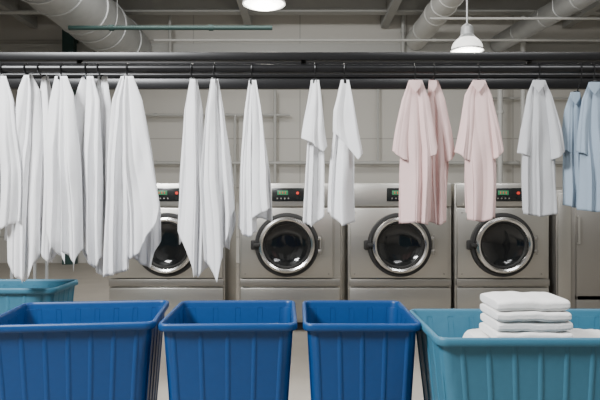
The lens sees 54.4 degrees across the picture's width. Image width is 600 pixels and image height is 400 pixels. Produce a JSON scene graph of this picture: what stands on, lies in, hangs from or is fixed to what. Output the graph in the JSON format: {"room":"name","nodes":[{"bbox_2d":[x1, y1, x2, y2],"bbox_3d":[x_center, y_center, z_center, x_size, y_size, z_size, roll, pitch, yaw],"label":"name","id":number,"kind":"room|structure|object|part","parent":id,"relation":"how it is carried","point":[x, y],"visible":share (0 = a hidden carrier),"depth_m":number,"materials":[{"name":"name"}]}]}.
{"room":"laundry","nodes":[
{"label":"laundry","id":0,"kind":"room"},
{"bbox_2d":[0,263,423,399],"bbox_3d":[0.000,1.290,3.750,13.400,0.100,15.900,0,0,0],"label":"floor","id":1,"kind":"structure","parent":0,"point":[92,286],"depth_m":5.34,"materials":[{"name":"concrete"}]},
{"bbox_2d":[10,260,48,278],"bbox_3d":[-2.105,0.665,4.225,0.413,1.150,0.374,0,0,0],"label":"trolley","id":2,"kind":"object","parent":1,"relation":"on","point":[35,263],"visible":0.02,"depth_m":4.39,"materials":[{"name":"silver metal"}]},
{"bbox_2d":[0,279,77,313],"bbox_3d":[-1.860,0.877,3.600,0.860,0.725,0.400,0,0,0],"label":"bin","id":3,"kind":"object","parent":1,"relation":"on","point":[13,292],"visible":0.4,"depth_m":3.44,"materials":[{"name":"teal plastic"}]},
{"bbox_2d":[62,29,77,264],"bbox_3d":[-4.455,-1.210,11.300,0.220,4.900,0.220,0,0,0],"label":"support column","id":4,"kind":"structure","parent":1,"relation":"on","point":[69,43],"depth_m":11.19,"materials":[{"name":"black metal"}]},
{"bbox_2d":[0,300,168,399],"bbox_3d":[-1.000,0.877,2.700,0.720,0.725,0.560,0,0,-6],"label":"bin","id":5,"kind":"object","parent":1,"relation":"on","point":[75,350],"visible":1,"depth_m":2.46,"materials":[{"name":"blue plastic"}]},
{"bbox_2d":[109,183,235,317],"bbox_3d":[-1.259,0.540,5.934,1.103,1.400,1.092,0,0,0],"label":"washing machine","id":6,"kind":"object","parent":1,"relation":"on","point":[169,277],"visible":0.4,"depth_m":5.49,"materials":[{"name":"metal"}]},
{"bbox_3d":[-1.245,0.420,5.441,0.600,0.600,0.093,0,0,0],"label":"door","id":7,"kind":"part","parent":6,"relation":"part of","materials":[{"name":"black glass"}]},
{"bbox_2d":[158,300,296,399],"bbox_3d":[-0.310,0.877,2.710,0.585,0.725,0.580,0,0,-2],"label":"bin","id":8,"kind":"object","parent":1,"relation":"on","point":[215,349],"visible":1,"depth_m":2.45,"materials":[{"name":"blue plastic"}]},
{"bbox_2d":[239,183,340,329],"bbox_3d":[-0.094,0.540,5.934,0.962,1.400,1.092,0,0,0],"label":"washing machine","id":9,"kind":"object","parent":1,"relation":"on","point":[286,258],"visible":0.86,"depth_m":5.48,"materials":[{"name":"metal"}]},
{"bbox_3d":[-0.123,0.420,5.441,0.600,0.600,0.093,0,0,0],"label":"door","id":10,"kind":"part","parent":9,"relation":"part of","materials":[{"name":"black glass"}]},
{"bbox_2d":[302,300,420,399],"bbox_3d":[0.262,0.877,2.710,0.500,0.725,0.580,0,0,0],"label":"bin","id":11,"kind":"object","parent":1,"relation":"on","point":[358,349],"visible":1,"depth_m":2.45,"materials":[{"name":"blue plastic"}]},
{"bbox_2d":[341,183,450,310],"bbox_3d":[0.943,0.540,5.934,0.981,1.400,1.092,0,0,0],"label":"washing machine","id":12,"kind":"object","parent":1,"relation":"on","point":[382,258],"visible":0.76,"depth_m":5.49,"materials":[{"name":"metal"}]},
{"bbox_3d":[0.933,0.420,5.441,0.600,0.600,0.093,0,0,0],"label":"door","id":13,"kind":"part","parent":12,"relation":"part of","materials":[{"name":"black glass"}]},
{"bbox_2d":[451,183,549,308],"bbox_3d":[1.909,0.540,5.934,0.896,1.400,1.092,0,0,0],"label":"washing machine","id":14,"kind":"object","parent":1,"relation":"on","point":[509,251],"visible":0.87,"depth_m":5.48,"materials":[{"name":"metal"}]},
{"bbox_3d":[1.895,0.420,5.441,0.600,0.600,0.093,0,0,0],"label":"door","id":15,"kind":"part","parent":14,"relation":"part of","materials":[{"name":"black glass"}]},
{"bbox_2d":[410,309,599,399],"bbox_3d":[1.005,0.877,2.470,0.990,0.725,0.600,0,0,0],"label":"bin","id":16,"kind":"object","parent":1,"relation":"on","point":[452,366],"visible":0.87,"depth_m":2.20,"materials":[{"name":"teal plastic"}]},
{"bbox_2d":[462,328,599,337],"bbox_3d":[1.040,0.843,2.470,0.720,0.538,0.400,0,0,0],"label":"linens","id":17,"kind":"object","parent":16,"relation":"in","point":[472,333],"visible":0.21,"depth_m":2.52,"materials":[{"name":"white fabric"}]},
{"bbox_2d":[479,291,572,337],"bbox_3d":[0.938,0.485,2.441,0.306,0.179,0.246,0,0,0],"label":"folded towels","id":18,"kind":"object","parent":17,"relation":"on","point":[507,314],"visible":0.93,"depth_m":2.33,"materials":[{"name":"white fabric"}]},
{"bbox_2d":[549,190,599,308],"bbox_3d":[2.857,0.573,5.915,0.886,1.334,0.970,0,0,0],"label":"cabinet","id":19,"kind":"object","parent":1,"relation":"on","point":[574,234],"visible":0.51,"depth_m":5.47,"materials":[{"name":"grey metal"}]},
{"bbox_3d":[-2.380,0.196,3.525,0.060,2.089,0.750,0,0,0],"label":"stand","id":20,"kind":"object","parent":1,"relation":"on","visible":0},
{"bbox_2d":[0,52,599,88],"bbox_3d":[0.000,-0.807,3.523,4.700,0.187,0.498,0,0,0],"label":"rail","id":21,"kind":"object","parent":20,"relation":"attached to","point":[150,70],"visible":1,"depth_m":3.29,"materials":[{"name":"black metal"}]},
{"bbox_2d":[0,63,20,228],"bbox_3d":[-1.684,-0.287,3.301,0.237,0.975,0.141,0,0,0],"label":"sheet","id":22,"kind":"object","parent":21,"relation":"hanging from","point":[10,167],"visible":0.99,"depth_m":3.26,"materials":[{"name":"white fabric"}]},
{"bbox_2d":[4,63,42,281],"bbox_3d":[-1.587,-0.155,3.334,0.243,1.242,0.138,0,0,0],"label":"sheet","id":23,"kind":"object","parent":21,"relation":"hanging from","point":[22,238],"visible":0.95,"depth_m":3.30,"materials":[{"name":"white fabric"}]},
{"bbox_2d":[36,63,56,261],"bbox_3d":[-1.443,-0.209,3.370,0.139,1.133,0.172,0,0,-22],"label":"sheet","id":24,"kind":"object","parent":21,"relation":"hanging from","point":[45,90],"visible":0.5,"depth_m":3.34,"materials":[{"name":"white fabric"}]},
{"bbox_2d":[45,63,82,263],"bbox_3d":[-1.337,-0.200,3.273,0.262,1.151,0.154,0,0,0],"label":"sheet","id":25,"kind":"object","parent":21,"relation":"hanging from","point":[64,207],"visible":1,"depth_m":3.24,"materials":[{"name":"white fabric"}]},
{"bbox_2d":[73,63,102,271],"bbox_3d":[-1.229,-0.180,3.327,0.250,1.189,0.148,0,0,26],"label":"sheet","id":26,"kind":"object","parent":21,"relation":"hanging from","point":[87,99],"visible":0.65,"depth_m":3.28,"materials":[{"name":"white fabric"}]},
{"bbox_2d":[95,63,111,275],"bbox_3d":[-1.116,-0.166,3.369,0.135,1.218,0.174,0,0,-23],"label":"sheet","id":27,"kind":"object","parent":21,"relation":"hanging from","point":[102,82],"visible":0.38,"depth_m":3.33,"materials":[{"name":"white fabric"}]},
{"bbox_2d":[103,63,160,276],"bbox_3d":[-0.947,-0.171,3.290,0.338,1.209,0.148,0,0,0],"label":"sheet","id":28,"kind":"object","parent":21,"relation":"hanging from","point":[133,210],"visible":1,"depth_m":3.25,"materials":[{"name":"white fabric"}]},
{"bbox_2d":[178,63,208,277],"bbox_3d":[-0.609,-0.168,3.328,0.190,1.213,0.134,0,0,0],"label":"sheet","id":29,"kind":"object","parent":21,"relation":"hanging from","point":[190,230],"visible":0.86,"depth_m":3.29,"materials":[{"name":"white fabric"}]},
{"bbox_2d":[200,63,235,281],"bbox_3d":[-0.469,-0.160,3.284,0.205,1.230,0.135,0,0,0],"label":"sheet","id":30,"kind":"object","parent":21,"relation":"hanging from","point":[216,175],"visible":1,"depth_m":3.25,"materials":[{"name":"white fabric"}]},
{"bbox_2d":[238,63,272,236],"bbox_3d":[-0.257,-0.283,3.303,0.202,0.984,0.134,0,0,0],"label":"sheet","id":31,"kind":"object","parent":21,"relation":"hanging from","point":[255,197],"visible":1,"depth_m":3.27,"materials":[{"name":"white fabric"}]},
{"bbox_2d":[301,63,326,226],"bbox_3d":[0.079,-0.311,3.296,0.145,0.929,0.076,0,0,-8],"label":"sheet","id":32,"kind":"object","parent":21,"relation":"hanging from","point":[313,130],"visible":1,"depth_m":3.30,"materials":[{"name":"white fabric"}]},
{"bbox_2d":[328,63,362,225],"bbox_3d":[0.256,-0.314,3.299,0.192,0.924,0.084,0,0,-2],"label":"sheet","id":33,"kind":"object","parent":21,"relation":"hanging from","point":[346,143],"visible":1,"depth_m":3.29,"materials":[{"name":"white fabric"}]},
{"bbox_2d":[392,63,437,224],"bbox_3d":[0.647,-0.318,3.289,0.256,0.916,0.102,0,0,0],"label":"shirt","id":34,"kind":"object","parent":21,"relation":"hanging from","point":[415,142],"visible":1,"depth_m":3.26,"materials":[{"name":"pink fabric"}]},
{"bbox_2d":[428,63,454,224],"bbox_3d":[0.810,-0.316,3.337,0.166,0.918,0.141,0,0,0],"label":"shirt","id":35,"kind":"object","parent":21,"relation":"hanging from","point":[445,153],"visible":0.82,"depth_m":3.33,"materials":[{"name":"pink fabric"}]},
{"bbox_2d":[454,63,503,221],"bbox_3d":[1.014,-0.326,3.309,0.276,0.900,0.100,0,0,0],"label":"shirt","id":36,"kind":"object","parent":21,"relation":"hanging from","point":[479,142],"visible":1,"depth_m":3.28,"materials":[{"name":"pink fabric"}]},
{"bbox_2d":[517,63,564,216],"bbox_3d":[1.365,-0.340,3.305,0.264,0.872,0.088,0,0,0],"label":"shirt","id":37,"kind":"object","parent":21,"relation":"hanging from","point":[541,141],"visible":1,"depth_m":3.29,"materials":[{"name":"grey fabric"}]},
{"bbox_2d":[562,63,582,207],"bbox_3d":[1.558,-0.364,3.352,0.123,0.820,0.137,0,0,26],"label":"shirt","id":38,"kind":"object","parent":21,"relation":"hanging from","point":[571,158],"visible":0.84,"depth_m":3.32,"materials":[{"name":"blue fabric"}]},
{"bbox_2d":[576,63,599,211],"bbox_3d":[1.681,-0.354,3.284,0.251,0.843,0.104,0,0,0],"label":"shirt","id":39,"kind":"object","parent":21,"relation":"hanging from","point":[588,132],"visible":1,"depth_m":3.27,"materials":[{"name":"blue fabric"}]},
{"bbox_2d":[0,15,599,262],"bbox_3d":[0.000,-1.210,11.600,13.000,4.900,0.200,0,0,0],"label":"wall","id":40,"kind":"structure","parent":0,"point":[165,132],"depth_m":11.50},
{"bbox_2d":[0,44,599,51],"bbox_3d":[0.000,-2.944,11.420,13.000,0.200,0.140,0,0,0],"label":"trim","id":41,"kind":"structure","parent":40,"relation":"attached to","point":[3,47],"depth_m":11.35,"materials":[{"name":"grey metal"}]},
{"bbox_2d":[145,89,582,185],"bbox_3d":[0.048,-1.356,11.300,12.495,2.712,0.094,0,0,0],"label":"pipe","id":42,"kind":"object","parent":40,"relation":"attached to","point":[274,162],"visible":0.51,"depth_m":11.28,"materials":[{"name":"grey metal"}]},
{"bbox_2d":[0,0,599,27],"bbox_3d":[0.000,-3.510,4.000,13.000,0.300,14.800,0,0,0],"label":"ceiling","id":43,"kind":"structure","parent":0,"point":[387,9],"depth_m":10.65,"materials":[{"name":"grey concrete"}]},
{"bbox_2d":[22,0,150,51],"bbox_3d":[-3.327,-3.068,6.900,0.924,1.183,8.805,0,0,0],"label":"ventilation duct","id":44,"kind":"object","parent":43,"relation":"hanging from","point":[65,13],"visible":0.81,"depth_m":8.79,"materials":[{"name":"silver metal"}]},
{"bbox_2d":[68,25,271,30],"bbox_3d":[-1.820,-2.420,8.200,2.860,0.086,0.086,0,0,0],"label":"pipe","id":45,"kind":"object","parent":44,"relation":"attached to","point":[109,27],"visible":1,"depth_m":8.17,"materials":[{"name":"metal"}]},
{"bbox_2d":[242,0,284,10],"bbox_3d":[-0.309,-2.652,5.000,0.368,2.015,0.368,0,0,0],"label":"pendant lamp","id":46,"kind":"object","parent":43,"relation":"hanging from","point":[258,5],"visible":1,"depth_m":4.96,"materials":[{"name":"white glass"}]},
{"bbox_2d":[168,15,404,51],"bbox_3d":[-0.256,-3.264,11.200,4.562,1.152,0.094,0,0,0],"label":"pipe","id":47,"kind":"object","parent":43,"relation":"attached to","point":[169,16],"visible":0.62,"depth_m":11.17,"materials":[{"name":"grey metal"}]},
{"bbox_2d":[406,0,463,49],"bbox_3d":[2.300,-3.272,6.900,0.433,0.776,8.801,0,0,-1],"label":"ventilation duct","id":48,"kind":"object","parent":43,"relation":"hanging from","point":[423,28],"visible":0.92,"depth_m":9.69,"materials":[{"name":"silver metal"}]},
{"bbox_2d":[450,0,483,51],"bbox_3d":[1.832,-2.630,6.400,0.357,2.060,0.357,0,0,0],"label":"pendant lamp","id":49,"kind":"object","parent":43,"relation":"hanging from","point":[467,41],"visible":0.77,"depth_m":6.31,"materials":[{"name":"white painted metal"},{"name":"glass"}]},
{"bbox_3d":[1.832,-1.710,6.400,0.340,0.130,0.340,0,0,0],"label":"lamp shade","id":50,"kind":"part","parent":49,"relation":"part of","materials":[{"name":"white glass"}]},
{"bbox_2d":[452,47,482,51],"bbox_3d":[1.832,-1.667,6.400,0.330,0.135,0.330,0,0,0],"label":"diffuser","id":51,"kind":"object","parent":49,"relation":"attached to","point":[454,49],"depth_m":6.29,"materials":[{"name":"white plastic"}]},
{"bbox_2d":[496,15,525,182],"bbox_3d":[3.949,-2.242,10.900,0.558,4.485,0.135,0,0,0],"label":"pipe","id":52,"kind":"object","parent":43,"relation":"attached to","point":[499,111],"visible":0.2,"depth_m":10.87,"materials":[{"name":"grey metal"}]},
{"bbox_2d":[490,0,597,51],"bbox_3d":[4.425,-3.252,6.900,0.369,0.816,8.875,0,0,-7],"label":"ventilation duct","id":53,"kind":"object","parent":43,"relation":"hanging from","point":[522,29],"visible":0.88,"depth_m":9.67,"materials":[{"name":"silver metal"}]},
{"bbox_2d":[0,10,599,41],"bbox_3d":[-0.085,-2.920,9.501,11.030,0.420,1.057,0,0,0],"label":"conduit","id":54,"kind":"object","parent":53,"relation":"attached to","point":[1,11],"visible":0.95,"depth_m":9.98,"materials":[{"name":"grey metal"}]}
]}

